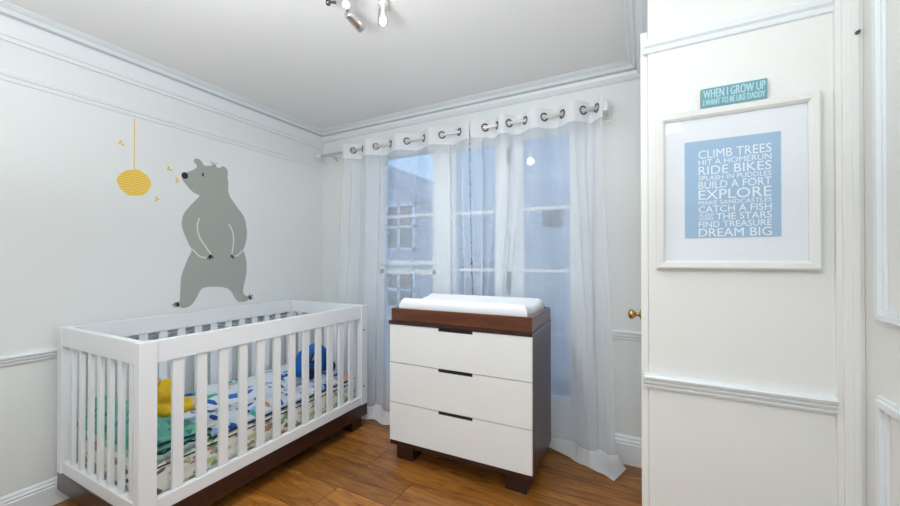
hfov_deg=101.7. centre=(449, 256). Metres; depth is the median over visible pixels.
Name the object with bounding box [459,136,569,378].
window pane
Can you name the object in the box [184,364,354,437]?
quilt
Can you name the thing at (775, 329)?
wall partition
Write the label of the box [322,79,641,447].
wall
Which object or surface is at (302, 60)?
ceiling
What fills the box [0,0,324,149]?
trim
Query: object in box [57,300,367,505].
cot
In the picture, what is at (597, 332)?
trim
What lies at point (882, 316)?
trim
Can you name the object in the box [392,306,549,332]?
tray
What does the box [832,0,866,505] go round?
trim
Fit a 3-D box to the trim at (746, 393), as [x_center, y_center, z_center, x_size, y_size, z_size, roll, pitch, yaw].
[0.991,0.478,1.289,0.541,0.057,0.030,0,0,28]
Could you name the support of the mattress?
on the cot
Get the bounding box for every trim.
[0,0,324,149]
[0,68,323,169]
[0,312,306,366]
[322,60,639,142]
[366,122,593,450]
[593,328,640,340]
[621,0,646,73]
[643,0,834,55]
[644,372,838,414]
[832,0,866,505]
[871,0,899,328]
[875,395,899,505]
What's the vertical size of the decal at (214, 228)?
0.977 m
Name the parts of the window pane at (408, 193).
pane, pane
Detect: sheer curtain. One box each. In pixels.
[343,120,468,424]
[470,95,626,480]
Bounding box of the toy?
[157,377,195,417]
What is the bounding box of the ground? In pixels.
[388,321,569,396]
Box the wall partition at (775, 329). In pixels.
[647,0,835,505]
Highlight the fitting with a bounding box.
[326,0,387,32]
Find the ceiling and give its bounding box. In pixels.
[4,0,625,128]
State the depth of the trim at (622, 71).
2.52 m
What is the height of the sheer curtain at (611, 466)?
2.136 m
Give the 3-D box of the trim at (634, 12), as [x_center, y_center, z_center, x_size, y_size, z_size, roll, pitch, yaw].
[0.910,-1.088,1.805,0.102,0.088,0.790,0,0,28]
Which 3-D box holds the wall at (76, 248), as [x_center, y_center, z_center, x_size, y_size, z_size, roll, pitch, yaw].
[-2.059,0.042,1.734,0.100,2.350,3.950,0,0,28]
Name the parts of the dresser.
leg, drawer, drawer, drawer, panel, leg, panel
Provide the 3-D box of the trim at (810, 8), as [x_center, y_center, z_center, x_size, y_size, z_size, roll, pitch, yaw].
[0.992,-0.814,1.300,0.541,0.050,0.026,0,0,28]
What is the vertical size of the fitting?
0.124 m
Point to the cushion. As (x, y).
(312, 346)
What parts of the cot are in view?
corner post, rail, rail, corner post, rail, panel, rail, rail, corner post, rail, corner post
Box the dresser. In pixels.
[389,320,550,494]
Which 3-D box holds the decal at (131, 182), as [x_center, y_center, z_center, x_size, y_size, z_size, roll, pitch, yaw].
[-1.810,-0.572,2.101,0.001,0.444,0.161,0,0,28]
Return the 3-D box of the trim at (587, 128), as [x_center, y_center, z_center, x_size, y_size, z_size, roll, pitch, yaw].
[0.087,0.143,2.666,1.790,2.160,0.018,0,0,28]
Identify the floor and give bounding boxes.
[52,404,641,505]
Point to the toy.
(164, 386)
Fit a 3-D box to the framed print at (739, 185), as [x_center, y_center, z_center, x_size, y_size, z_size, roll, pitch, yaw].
[0.996,-0.247,1.295,0.465,0.582,0.024,0,0,28]
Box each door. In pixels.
[628,32,648,505]
[863,0,899,505]
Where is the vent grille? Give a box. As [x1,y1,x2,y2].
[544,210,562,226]
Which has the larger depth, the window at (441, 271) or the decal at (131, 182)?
the window at (441, 271)
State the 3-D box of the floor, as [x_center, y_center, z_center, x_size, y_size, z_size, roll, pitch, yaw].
[-0.606,1.252,0.961,3.385,0.080,3.950,0,0,28]
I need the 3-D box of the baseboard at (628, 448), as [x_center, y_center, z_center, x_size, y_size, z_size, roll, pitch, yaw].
[-0.015,1.141,2.714,2.600,0.166,0.018,0,0,28]
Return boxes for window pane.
[388,165,432,320]
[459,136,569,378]
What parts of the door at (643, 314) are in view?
knob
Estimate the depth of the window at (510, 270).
2.51 m
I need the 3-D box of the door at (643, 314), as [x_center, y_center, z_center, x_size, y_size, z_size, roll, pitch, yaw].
[0.915,0.164,1.776,0.074,2.092,0.734,0,0,28]
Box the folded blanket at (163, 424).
[77,394,211,462]
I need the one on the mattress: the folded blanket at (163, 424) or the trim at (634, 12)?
the folded blanket at (163, 424)
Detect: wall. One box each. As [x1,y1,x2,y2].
[0,39,322,496]
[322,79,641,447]
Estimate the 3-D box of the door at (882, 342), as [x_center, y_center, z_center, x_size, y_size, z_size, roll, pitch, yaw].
[0.654,0.030,-0.164,0.100,2.350,2.920,0,0,28]
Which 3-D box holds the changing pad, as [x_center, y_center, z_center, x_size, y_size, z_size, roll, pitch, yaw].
[0.131,0.311,2.220,0.783,0.123,0.396,0,0,26]
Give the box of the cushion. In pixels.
[296,343,335,378]
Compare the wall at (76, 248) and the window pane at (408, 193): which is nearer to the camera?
the wall at (76, 248)
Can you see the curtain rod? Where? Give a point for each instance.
(606, 117)
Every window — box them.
[374,144,450,393]
[450,121,582,435]
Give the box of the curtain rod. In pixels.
[315,100,610,160]
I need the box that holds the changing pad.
[399,293,543,316]
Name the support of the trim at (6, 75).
attached to the wall at (76, 248)
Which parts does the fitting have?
bulb, bulb, lamp shade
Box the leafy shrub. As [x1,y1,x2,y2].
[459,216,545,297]
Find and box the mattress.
[85,380,354,495]
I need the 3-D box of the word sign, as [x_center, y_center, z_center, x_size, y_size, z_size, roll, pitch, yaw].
[0.999,-0.573,1.295,0.187,0.069,0.024,0,0,28]
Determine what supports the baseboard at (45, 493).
attached to the wall at (76, 248)
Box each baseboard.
[0,477,68,505]
[593,428,641,467]
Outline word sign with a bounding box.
[700,78,766,108]
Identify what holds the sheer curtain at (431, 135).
hanging from the curtain rod
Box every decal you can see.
[117,118,150,194]
[174,159,252,307]
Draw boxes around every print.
[656,90,822,269]
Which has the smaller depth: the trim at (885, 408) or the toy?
the trim at (885, 408)

